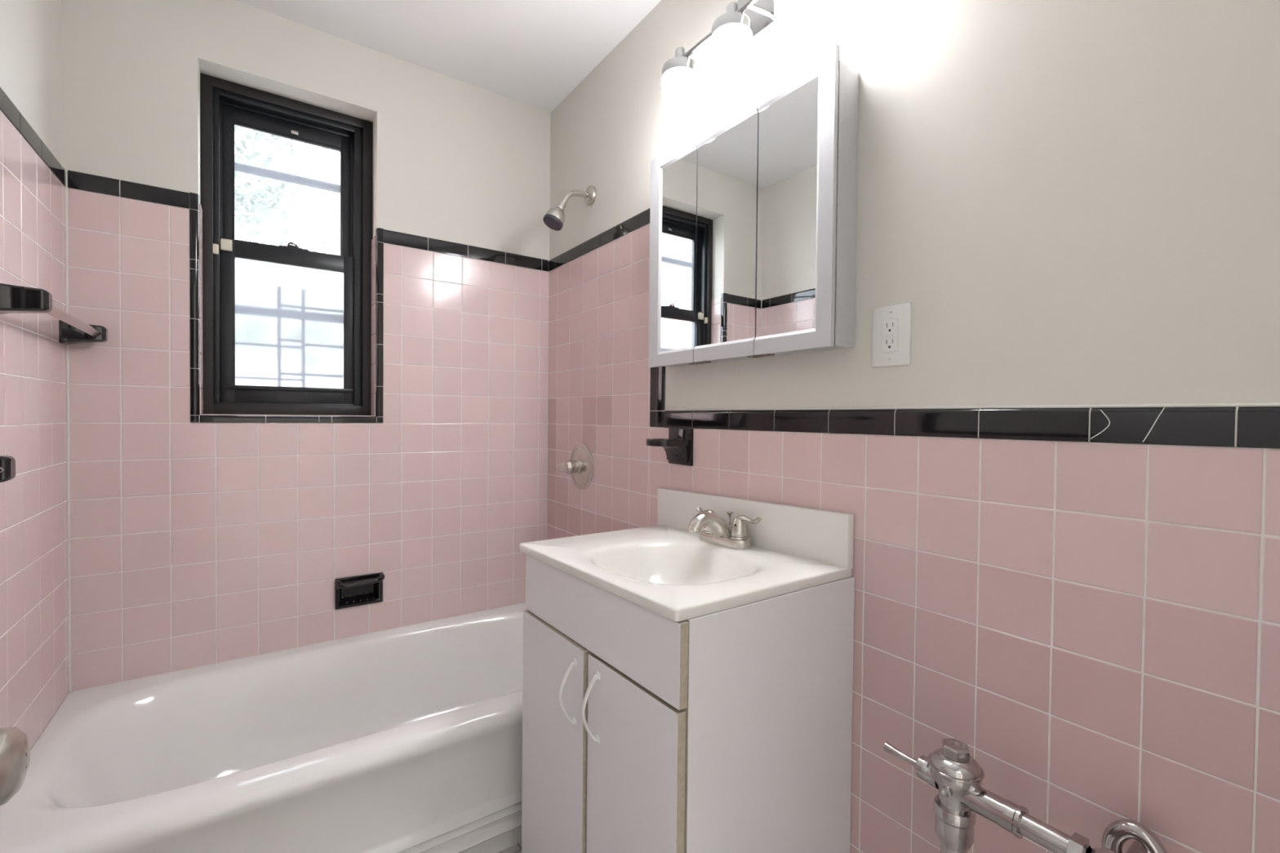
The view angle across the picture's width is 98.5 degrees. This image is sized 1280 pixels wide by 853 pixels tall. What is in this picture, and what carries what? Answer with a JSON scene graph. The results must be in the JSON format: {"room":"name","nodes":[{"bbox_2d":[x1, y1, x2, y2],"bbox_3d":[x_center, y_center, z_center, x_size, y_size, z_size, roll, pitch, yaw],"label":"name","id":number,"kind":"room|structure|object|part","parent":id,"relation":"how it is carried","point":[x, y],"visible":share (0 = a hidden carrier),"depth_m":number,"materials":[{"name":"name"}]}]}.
{"room":"bathroom","nodes":[
{"label":"bathroom","id":0,"kind":"room"},
{"bbox_2d":[0,0,69,751],"bbox_3d":[-1.017,-0.122,0.586,0.120,2.655,2.327,0,1,-35],"label":"wall","id":1,"kind":"structure","parent":0,"point":[34,590],"depth_m":1.33,"materials":[{"name":"pink tile"}]},
{"bbox_2d":[0,455,15,482],"bbox_3d":[-1.138,0.077,0.941,0.092,0.062,0.068,0,1,-35],"label":"soap dish","id":2,"kind":"object","parent":1,"relation":"attached to","point":[7,463],"visible":1,"depth_m":0.95,"materials":[{"name":"black ceramic"}]},
{"bbox_2d":[0,86,66,186],"bbox_3d":[-1.011,-0.349,0.675,0.010,0.718,2.165,0,1,-35],"label":"trim","id":3,"kind":"structure","parent":1,"relation":"attached to","point":[7,107],"depth_m":1.31,"materials":[{"name":"tile"}]},
{"bbox_2d":[0,283,107,345],"bbox_3d":[-1.416,-0.259,1.338,0.092,0.068,0.601,0,1,-35],"label":"towel bar","id":4,"kind":"object","parent":1,"relation":"attached to","point":[14,299],"visible":1,"depth_m":1.14,"materials":[{"name":"black ceramic"}]},
{"bbox_3d":[-1.264,-0.257,1.120,0.092,0.062,0.068,0,1,-35],"label":"post","id":5,"kind":"part","parent":4,"relation":"part of","materials":[{"name":"black ceramic"}]},
{"bbox_3d":[-1.569,-0.261,1.557,0.092,0.062,0.068,0,1,-35],"label":"post","id":6,"kind":"part","parent":4,"relation":"part of","materials":[{"name":"black ceramic"}]},
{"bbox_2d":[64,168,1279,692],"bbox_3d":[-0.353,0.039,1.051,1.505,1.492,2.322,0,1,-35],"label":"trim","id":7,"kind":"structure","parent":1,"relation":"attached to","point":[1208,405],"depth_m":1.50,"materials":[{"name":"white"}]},
{"bbox_2d":[61,0,550,693],"bbox_3d":[-1.092,-0.148,2.102,1.734,2.655,0.260,0,1,-35],"label":"wall","id":8,"kind":"structure","parent":0,"point":[193,544],"depth_m":1.87,"materials":[{"name":"pink tile"}]},
{"bbox_2d":[200,72,373,415],"bbox_3d":[-1.263,-0.600,2.002,0.514,1.115,0.112,0,1,-35],"label":"window","id":9,"kind":"structure","parent":8,"relation":"in","point":[287,330],"depth_m":1.97,"materials":[{"name":"black painted metal"},{"name":"frosted glass"},{"name":"clear glass"}]},
{"bbox_2d":[213,244,218,254],"bbox_3d":[-1.414,-0.591,1.837,0.016,0.033,0.014,0,1,-35],"label":"sensor","id":10,"kind":"object","parent":9,"relation":"attached to","point":[215,246],"visible":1,"depth_m":1.83,"materials":[{"name":"beige plastic"}]},
{"bbox_2d":[220,238,232,251],"bbox_3d":[-1.397,-0.613,1.861,0.032,0.037,0.016,0,1,-35],"label":"sensor","id":11,"kind":"object","parent":9,"relation":"attached to","point":[225,244],"visible":1,"depth_m":1.85,"materials":[{"name":"beige plastic"}]},
{"bbox_3d":[-1.272,-0.854,2.008,0.405,0.497,0.022,0,1,-35],"label":"sash","id":12,"kind":"part","parent":9,"relation":"part of","materials":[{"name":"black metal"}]},
{"bbox_3d":[-1.257,-0.360,1.990,0.412,0.561,0.026,0,1,-35],"label":"sash","id":13,"kind":"part","parent":9,"relation":"part of","materials":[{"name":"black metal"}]},
{"bbox_3d":[-1.252,-0.135,1.981,0.395,0.014,0.009,0,1,-35],"label":"lift rail","id":14,"kind":"part","parent":9,"relation":"part of","materials":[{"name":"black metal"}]},
{"bbox_3d":[-1.258,-0.361,1.991,0.332,0.442,0.004,0,1,-35],"label":"pane","id":15,"kind":"part","parent":9,"relation":"part of","materials":[{"name":"clear glass"}]},
{"bbox_2d":[189,191,383,422],"bbox_3d":[-1.183,-0.372,1.888,0.555,0.716,0.025,0,1,-35],"label":"trim","id":16,"kind":"structure","parent":8,"relation":"attached to","point":[195,416],"depth_m":1.80,"materials":[{"name":"black tile"}]},
{"bbox_2d":[199,203,375,416],"bbox_3d":[-1.212,-0.372,1.929,0.514,0.671,0.075,0,1,-35],"label":"trim","id":17,"kind":"structure","parent":8,"relation":"attached to","point":[373,241],"depth_m":1.96,"materials":[{"name":"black tile"}]},
{"bbox_2d":[235,161,340,193],"bbox_3d":[-1.332,-0.568,2.133,0.878,1.150,0.077,0,1,-35],"label":"bar","id":18,"kind":"object","parent":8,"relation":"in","point":[239,166],"visible":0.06,"depth_m":2.12,"materials":[{"name":"grey paint"}]},
{"bbox_2d":[67,169,548,271],"bbox_3d":[-1.014,-0.705,1.989,1.494,0.052,0.010,0,1,-35],"label":"trim","id":19,"kind":"structure","parent":8,"relation":"attached to","point":[76,180],"depth_m":1.71,"materials":[{"name":"black tile"}]},
{"bbox_2d":[334,572,385,609],"bbox_3d":[-1.020,0.599,2.007,0.164,0.109,0.092,0,1,-35],"label":"soap dish","id":20,"kind":"object","parent":8,"relation":"attached to","point":[364,589],"visible":1,"depth_m":2.02,"materials":[{"name":"black ceramic"}]},
{"bbox_2d":[235,0,661,112],"bbox_3d":[-0.384,-1.401,1.085,1.734,0.100,2.690,0,1,-35],"label":"ceiling","id":21,"kind":"structure","parent":0,"point":[535,53],"depth_m":1.91,"materials":[{"name":"white paint"}]},
{"bbox_2d":[497,841,521,852],"bbox_3d":[-0.410,1.233,1.129,1.734,0.100,2.690,0,1,-35],"label":"floor","id":22,"kind":"structure","parent":0,"point":[517,848],"depth_m":1.53,"materials":[{"name":"tile"}]},
{"bbox_2d":[0,602,526,852],"bbox_3d":[-0.802,0.969,1.689,1.492,0.401,0.792,0,1,-35],"label":"bathtub","id":23,"kind":"object","parent":22,"relation":"on","point":[408,739],"visible":0.67,"depth_m":1.49,"materials":[{"name":"white ceramic"}]},
{"bbox_2d":[521,554,854,852],"bbox_3d":[0.061,0.751,1.296,0.527,0.868,0.628,0,1,-35],"label":"vanity cabinet","id":24,"kind":"object","parent":22,"relation":"on","point":[728,731],"visible":0.99,"depth_m":1.07,"materials":[{"name":"white laminate"}]},
{"bbox_3d":[-0.206,0.817,1.300,0.018,0.692,0.318,0,1,-35],"label":"door","id":25,"kind":"part","parent":24,"relation":"part of","materials":[{"name":"white laminate"}]},
{"bbox_3d":[-0.156,0.574,1.181,0.041,0.146,0.018,0,1,-35],"label":"handle","id":26,"kind":"part","parent":24,"relation":"part of","materials":[{"name":"white plastic"}]},
{"bbox_3d":[-0.101,0.573,1.114,0.041,0.149,0.018,0,1,-35],"label":"handle","id":27,"kind":"part","parent":24,"relation":"part of","materials":[{"name":"white plastic"}]},
{"bbox_3d":[-0.107,0.398,1.170,0.018,0.158,0.628,0,1,-35],"label":"false drawer","id":28,"kind":"part","parent":24,"relation":"part of","materials":[{"name":"white laminate"}]},
{"bbox_3d":[-0.019,0.821,1.045,0.018,0.695,0.299,0,1,-35],"label":"door","id":29,"kind":"part","parent":24,"relation":"part of","materials":[{"name":"white laminate"}]},
{"bbox_2d":[519,487,853,622],"bbox_3d":[0.065,0.307,1.324,0.488,0.251,0.680,0,1,-35],"label":"sink","id":30,"kind":"object","parent":24,"relation":"in","point":[664,569],"visible":0.92,"depth_m":1.31,"materials":[{"name":"ceramic"}]},
{"bbox_2d":[688,506,761,549],"bbox_3d":[0.183,0.261,1.400,0.150,0.094,0.229,0,1,-35],"label":"faucet","id":31,"kind":"object","parent":30,"relation":"on","point":[716,531],"visible":1,"depth_m":1.37,"materials":[{"name":"silver metal"}]},
{"bbox_3d":[0.178,0.248,1.485,0.041,0.052,0.084,0,1,-35],"label":"handle","id":32,"kind":"part","parent":31,"relation":"part of","materials":[{"name":"silver metal"}]},
{"bbox_3d":[0.185,0.261,1.402,0.145,0.094,0.055,0,1,-35],"label":"spout","id":33,"kind":"part","parent":31,"relation":"part of","materials":[{"name":"silver metal"}]},
{"bbox_3d":[0.234,0.256,1.433,0.019,0.071,0.019,0,1,-35],"label":"lift rod","id":34,"kind":"part","parent":31,"relation":"part of","materials":[{"name":"silver metal"}]},
{"bbox_3d":[0.261,0.247,1.366,0.041,0.054,0.084,0,1,-35],"label":"handle","id":35,"kind":"part","parent":31,"relation":"part of","materials":[{"name":"silver metal"}]},
{"bbox_2d":[546,0,1279,852],"bbox_3d":[0.306,-0.124,1.510,0.120,2.655,2.327,0,1,-35],"label":"wall","id":36,"kind":"structure","parent":0,"point":[1070,202],"depth_m":0.92,"materials":[{"name":"beige paint"}]},
{"bbox_2d":[542,185,596,231],"bbox_3d":[-0.267,-0.825,2.063,0.198,0.194,0.075,0,1,-35],"label":"shower","id":37,"kind":"object","parent":36,"relation":"attached to","point":[554,218],"visible":1,"depth_m":2.04,"materials":[{"name":"silver metal"}]},
{"bbox_3d":[-0.245,-0.855,2.078,0.132,0.084,0.021,0,1,-35],"label":"arm","id":38,"kind":"part","parent":37,"relation":"part of","materials":[{"name":"silver metal"}]},
{"bbox_2d":[555,443,593,489],"bbox_3d":[-0.266,0.157,2.145,0.093,0.182,0.182,0,1,-35],"label":"shower valve","id":39,"kind":"object","parent":36,"relation":"attached to","point":[580,465],"visible":1,"depth_m":2.13,"materials":[{"name":"silver metal"}]},
{"bbox_3d":[-0.278,0.157,2.149,0.077,0.060,0.080,0,1,-35],"label":"lever","id":40,"kind":"part","parent":39,"relation":"part of","materials":[{"name":"silver metal"}]},
{"bbox_2d":[548,208,649,271],"bbox_3d":[-0.177,-0.698,2.102,0.010,0.052,0.768,0,1,-35],"label":"trim","id":41,"kind":"structure","parent":36,"relation":"attached to","point":[642,219],"depth_m":2.04,"materials":[{"name":"black tile"}]},
{"bbox_2d":[649,366,666,427],"bbox_3d":[0.060,-0.356,1.763,0.010,0.718,0.072,0,1,-35],"label":"trim","id":42,"kind":"structure","parent":36,"relation":"attached to","point":[658,375],"depth_m":1.76,"materials":[{"name":"black tile"}]},
{"bbox_2d":[645,428,693,466],"bbox_3d":[0.091,0.061,1.643,0.149,0.109,0.108,0,1,-35],"label":"holder","id":43,"kind":"object","parent":36,"relation":"attached to","point":[678,447],"visible":1,"depth_m":1.62,"materials":[{"name":"black ceramic"}]},
{"bbox_2d":[645,438,689,446],"bbox_3d":[0.074,0.047,1.634,0.110,0.021,0.098,0,1,-35],"label":"shelf","id":44,"kind":"object","parent":43,"relation":"attached to","point":[649,442],"depth_m":1.60,"materials":[{"name":"black ceramic"}]},
{"bbox_3d":[0.123,0.061,1.666,0.010,0.109,0.108,0,1,-35],"label":"plate","id":45,"kind":"part","parent":43,"relation":"part of","materials":[{"name":"black ceramic"}]},
{"bbox_2d":[661,0,821,137],"bbox_3d":[0.249,-0.956,1.351,0.168,0.298,0.497,0,1,-35],"label":"vanity light","id":46,"kind":"object","parent":36,"relation":"attached to","point":[794,24],"visible":1,"depth_m":1.30,"materials":[{"name":"white glass"}]},
{"bbox_3d":[0.107,-0.877,1.496,0.101,0.134,0.101,0,1,-35],"label":"lamp shade","id":47,"kind":"part","parent":46,"relation":"part of","materials":[{"name":"white glass"}]},
{"bbox_3d":[0.221,-0.874,1.334,0.101,0.134,0.101,0,1,-35],"label":"lamp shade","id":48,"kind":"part","parent":46,"relation":"part of","materials":[{"name":"white glass"}]},
{"bbox_3d":[0.304,-1.042,1.388,0.035,0.125,0.140,0,1,-35],"label":"wall plate","id":49,"kind":"part","parent":46,"relation":"part of","materials":[{"name":"silver metal"}]},
{"bbox_3d":[0.289,-0.993,1.315,0.092,0.024,0.012,0,1,-35],"label":"arm","id":50,"kind":"part","parent":46,"relation":"part of","materials":[{"name":"silver metal"}]},
{"bbox_3d":[0.334,-0.870,1.172,0.101,0.134,0.101,0,1,-35],"label":"lamp shade","id":51,"kind":"part","parent":46,"relation":"part of","materials":[{"name":"white glass"}]},
{"bbox_2d":[648,43,858,367],"bbox_3d":[0.248,-0.483,1.423,0.088,0.631,0.644,0,1,-35],"label":"medicine cabinet","id":52,"kind":"object","parent":36,"relation":"attached to","point":[753,214],"visible":1,"depth_m":1.30,"materials":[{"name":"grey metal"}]},
{"bbox_3d":[0.093,-0.486,1.581,0.014,0.619,0.206,0,1,-35],"label":"mirror door","id":53,"kind":"part","parent":52,"relation":"part of","materials":[{"name":"grey metal"}]},
{"bbox_2d":[660,148,697,351],"bbox_3d":[0.110,-0.486,1.561,0.006,0.534,0.153,0,1,-35],"label":"mirror","id":54,"kind":"object","parent":52,"relation":"attached to","point":[679,173],"depth_m":1.55,"materials":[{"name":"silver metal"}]},
{"bbox_3d":[0.217,-0.482,1.405,0.014,0.619,0.217,0,1,-35],"label":"mirror door","id":55,"kind":"part","parent":52,"relation":"part of","materials":[{"name":"grey metal"}]},
{"bbox_2d":[695,112,759,346],"bbox_3d":[0.218,-0.483,1.406,0.006,0.534,0.217,0,1,-35],"label":"mirror","id":56,"kind":"object","parent":52,"relation":"attached to","point":[727,158],"depth_m":1.39,"materials":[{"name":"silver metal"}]},
{"bbox_2d":[755,75,818,337],"bbox_3d":[0.331,-0.479,1.245,0.006,0.534,0.169,0,1,-35],"label":"mirror","id":57,"kind":"object","parent":52,"relation":"attached to","point":[787,122],"depth_m":1.24,"materials":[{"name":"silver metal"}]},
{"bbox_3d":[0.342,-0.478,1.226,0.014,0.619,0.214,0,1,-35],"label":"mirror door","id":58,"kind":"part","parent":52,"relation":"part of","materials":[{"name":"grey metal"}]},
{"bbox_2d":[657,487,853,568],"bbox_3d":[0.257,0.250,1.457,0.021,0.137,0.680,0,1,-35],"label":"backsplash","id":59,"kind":"structure","parent":36,"relation":"attached to","point":[827,536],"depth_m":1.32,"materials":[{"name":"ceramic"}]},
{"bbox_2d":[871,302,911,367],"bbox_3d":[0.509,-0.184,1.119,0.011,0.123,0.081,0,1,-35],"label":"wall outlet","id":60,"kind":"object","parent":36,"relation":"attached to","point":[891,324],"visible":1,"depth_m":1.11,"materials":[{"name":"white plastic"}]},
{"bbox_2d":[881,317,898,352],"bbox_3d":[0.508,-0.184,1.118,0.004,0.067,0.033,0,1,-35],"label":"receptacle","id":61,"kind":"object","parent":60,"relation":"attached to","point":[890,326],"depth_m":1.12,"materials":[{"name":"white plastic"}]},
{"bbox_2d":[663,406,1279,448],"bbox_3d":[0.501,-0.010,1.132,0.011,0.054,1.479,0,1,-35],"label":"trim","id":62,"kind":"structure","parent":36,"relation":"attached to","point":[1230,426],"depth_m":0.91,"materials":[{"name":"black tile"}]},
{"bbox_2d":[883,737,1168,852],"bbox_3d":[0.560,0.693,0.840,0.378,0.348,0.150,1,1,35],"label":"valve","id":63,"kind":"object","parent":36,"relation":"attached to","point":[950,769],"visible":1,"depth_m":0.86,"materials":[{"name":"silver metal"}]},
{"bbox_3d":[0.473,0.583,0.958,0.041,0.041,0.099,0,1,-35],"label":"handle","id":64,"kind":"part","parent":63,"relation":"part of","materials":[{"name":"silver metal"}]},
{"bbox_3d":[0.343,-0.099,0.050,1.734,2.655,0.110,0,1,-35],"label":"wall","id":65,"kind":"structure","parent":0,"visible":0},
{"bbox_2d":[0,727,30,805],"bbox_3d":[-0.319,0.180,0.117,0.120,2.018,0.737,0,1,-35],"label":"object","id":66,"kind":"structure","parent":65,"relation":"in","point":[15,753],"depth_m":0.38,"materials":[{"name":"silver metal"}]},
{"label":"outside","id":67,"kind":"structure","parent":0,"visible":0},
{"bbox_3d":[-7.755,4.012,12.945,30.000,0.200,24.500,0,1,-35],"label":"ground","id":68,"kind":"structure","parent":67,"visible":0},
{"bbox_2d":[234,125,340,255],"bbox_3d":[-3.659,-0.959,7.481,4.321,10.027,3.818,0,1,-35],"label":"leafy tree","id":69,"kind":"object","parent":68,"relation":"on","point":[256,197],"visible":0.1,"depth_m":7.27,"materials":[{"name":"green plant"}]}
]}

